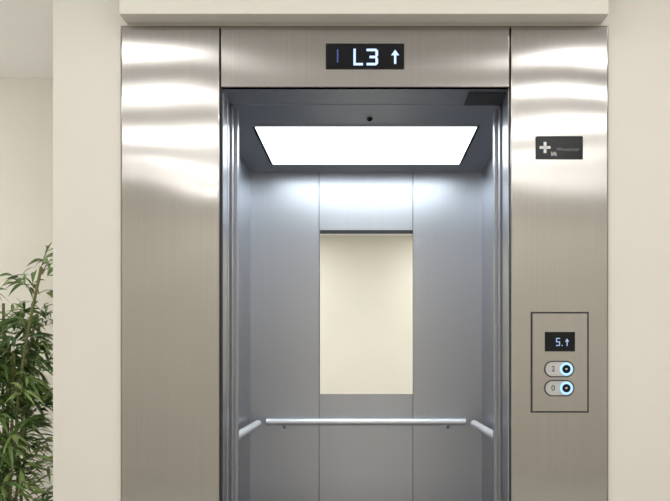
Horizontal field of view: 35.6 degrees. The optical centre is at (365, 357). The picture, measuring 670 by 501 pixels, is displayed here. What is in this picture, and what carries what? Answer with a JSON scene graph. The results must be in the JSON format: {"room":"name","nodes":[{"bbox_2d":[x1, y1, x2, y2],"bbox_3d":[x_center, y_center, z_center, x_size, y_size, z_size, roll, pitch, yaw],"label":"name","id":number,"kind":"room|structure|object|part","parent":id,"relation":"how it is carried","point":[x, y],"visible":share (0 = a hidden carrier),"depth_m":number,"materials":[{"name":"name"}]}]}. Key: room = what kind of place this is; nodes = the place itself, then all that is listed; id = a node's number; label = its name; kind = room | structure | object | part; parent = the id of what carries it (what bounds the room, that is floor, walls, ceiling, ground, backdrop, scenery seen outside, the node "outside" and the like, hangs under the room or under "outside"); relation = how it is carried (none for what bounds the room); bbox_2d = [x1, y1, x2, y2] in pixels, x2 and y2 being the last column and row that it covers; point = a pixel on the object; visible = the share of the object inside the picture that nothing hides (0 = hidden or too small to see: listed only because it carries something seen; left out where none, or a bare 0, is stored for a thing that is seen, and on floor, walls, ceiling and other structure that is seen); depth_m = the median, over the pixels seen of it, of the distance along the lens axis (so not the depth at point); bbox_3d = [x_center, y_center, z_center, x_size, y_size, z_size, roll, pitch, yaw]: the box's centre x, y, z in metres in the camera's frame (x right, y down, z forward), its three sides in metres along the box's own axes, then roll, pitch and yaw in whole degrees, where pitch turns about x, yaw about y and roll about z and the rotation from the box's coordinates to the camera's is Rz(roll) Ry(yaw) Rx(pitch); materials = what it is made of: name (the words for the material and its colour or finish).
{"room":"elevator lobby","nodes":[
{"label":"elevator lobby","id":0,"kind":"room"},
{"bbox_2d":[0,78,52,500],"bbox_3d":[-0.300,-0.200,5.830,7.400,2.700,0.100,0,0,0],"label":"wall","id":1,"kind":"structure","parent":0,"point":[26,104],"depth_m":5.78,"materials":[{"name":"beige paint"}]},
{"bbox_2d":[0,0,52,77],"bbox_3d":[-0.300,-1.600,1.690,7.600,0.100,8.380,0,0,0],"label":"ceiling","id":2,"kind":"structure","parent":0,"point":[26,26],"depth_m":5.07,"materials":[{"name":"paint"}]},
{"bbox_2d":[53,0,669,500],"bbox_3d":[1.160,-0.200,4.690,4.479,2.700,2.180,0,0,0],"label":"wall","id":3,"kind":"structure","parent":0,"point":[86,33],"depth_m":3.60,"materials":[{"name":"beige paint"}]},
{"bbox_2d":[119,0,608,22],"bbox_3d":[-0.007,-1.352,3.550,1.643,0.397,0.100,0,0,0],"label":"trim","id":4,"kind":"structure","parent":3,"relation":"attached to","point":[131,11],"depth_m":3.50,"materials":[{"name":"beige paint"}]},
{"bbox_3d":[-0.300,1.200,1.690,7.600,0.100,8.380,0,0,0],"label":"floor","id":5,"kind":"structure","parent":0,"visible":0},
{"bbox_2d":[0,243,52,500],"bbox_3d":[-1.572,0.339,4.559,0.770,1.622,0.879,0,0,0],"label":"bamboo plant","id":6,"kind":"object","parent":5,"relation":"on","point":[14,442],"visible":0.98,"depth_m":4.50,"materials":[{"name":"green plant"}]},
{"bbox_2d":[121,26,607,500],"bbox_3d":[-0.005,0.004,4.519,1.672,2.291,1.862,0,0,0],"label":"elevator","id":7,"kind":"object","parent":5,"relation":"on","point":[332,280],"visible":0.98,"depth_m":3.68,"materials":[{"name":"metal"}]},
{"bbox_3d":[-0.673,0.004,3.604,0.337,2.291,0.032,0,0,0],"label":"frame panel","id":8,"kind":"part","parent":7,"relation":"part of","materials":[{"name":"metal"}]},
{"bbox_3d":[-0.649,0.089,3.740,0.312,2.101,0.030,0,0,0],"label":"landing door","id":9,"kind":"part","parent":7,"relation":"part of","materials":[{"name":"metal"}]},
{"bbox_3d":[-0.638,0.089,3.865,0.293,2.101,0.030,0,0,0],"label":"car door","id":10,"kind":"part","parent":7,"relation":"part of","materials":[{"name":"metal"}]},
{"bbox_3d":[-0.540,0.327,4.660,0.035,0.034,1.120,0,0,0],"label":"car handrail","id":11,"kind":"part","parent":7,"relation":"part of","materials":[{"name":"white metal"}]},
{"bbox_2d":[326,43,403,68],"bbox_3d":[-0.004,-1.036,3.583,0.269,0.086,0.010,0,0,0],"label":"display","id":12,"kind":"object","parent":7,"relation":"attached to","point":[338,55],"visible":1,"depth_m":3.58,"materials":[{"name":"black glass"}]},
{"bbox_3d":[0.000,0.327,5.345,1.020,0.034,0.035,0,0,0],"label":"car handrail","id":13,"kind":"part","parent":7,"relation":"part of","materials":[{"name":"white metal"}]},
{"bbox_2d":[252,124,479,164],"bbox_3d":[0.000,-0.960,4.740,0.940,0.008,0.860,0,0,0],"label":"ceiling light","id":14,"kind":"object","parent":7,"relation":"on","point":[278,144],"depth_m":4.67,"materials":[{"name":"plastic"}]},
{"bbox_2d":[320,230,412,394],"bbox_3d":[0.002,-0.235,5.404,0.480,0.854,0.012,0,0,0],"label":"mirror","id":15,"kind":"object","parent":7,"relation":"attached to","point":[366,276],"depth_m":5.40,"materials":[{"name":"beige mirror"}]},
{"bbox_3d":[0.540,0.327,4.660,0.035,0.034,1.120,0,0,0],"label":"car handrail","id":16,"kind":"part","parent":7,"relation":"part of","materials":[{"name":"white metal"}]},
{"bbox_3d":[0.638,0.089,3.865,0.293,2.101,0.030,0,0,0],"label":"car door","id":17,"kind":"part","parent":7,"relation":"part of","materials":[{"name":"metal"}]},
{"bbox_3d":[0.649,0.089,3.740,0.312,2.101,0.030,0,0,0],"label":"landing door","id":18,"kind":"part","parent":7,"relation":"part of","materials":[{"name":"metal"}]},
{"bbox_3d":[0.664,0.004,3.604,0.333,2.291,0.032,0,0,0],"label":"frame panel","id":19,"kind":"part","parent":7,"relation":"part of","materials":[{"name":"metal"}]},
{"bbox_2d":[536,136,582,158],"bbox_3d":[0.664,-0.722,3.585,0.162,0.079,0.006,0,0,0],"label":"information sign","id":20,"kind":"object","parent":7,"relation":"attached to","point":[547,147],"visible":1,"depth_m":3.58,"materials":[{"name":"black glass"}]},
{"bbox_2d":[531,312,588,412],"bbox_3d":[0.665,0.015,3.590,0.200,0.347,0.037,0,0,0],"label":"panel","id":21,"kind":"object","parent":7,"relation":"attached to","point":[559,340],"depth_m":3.58,"materials":[{"name":"silver metal"}]}
]}

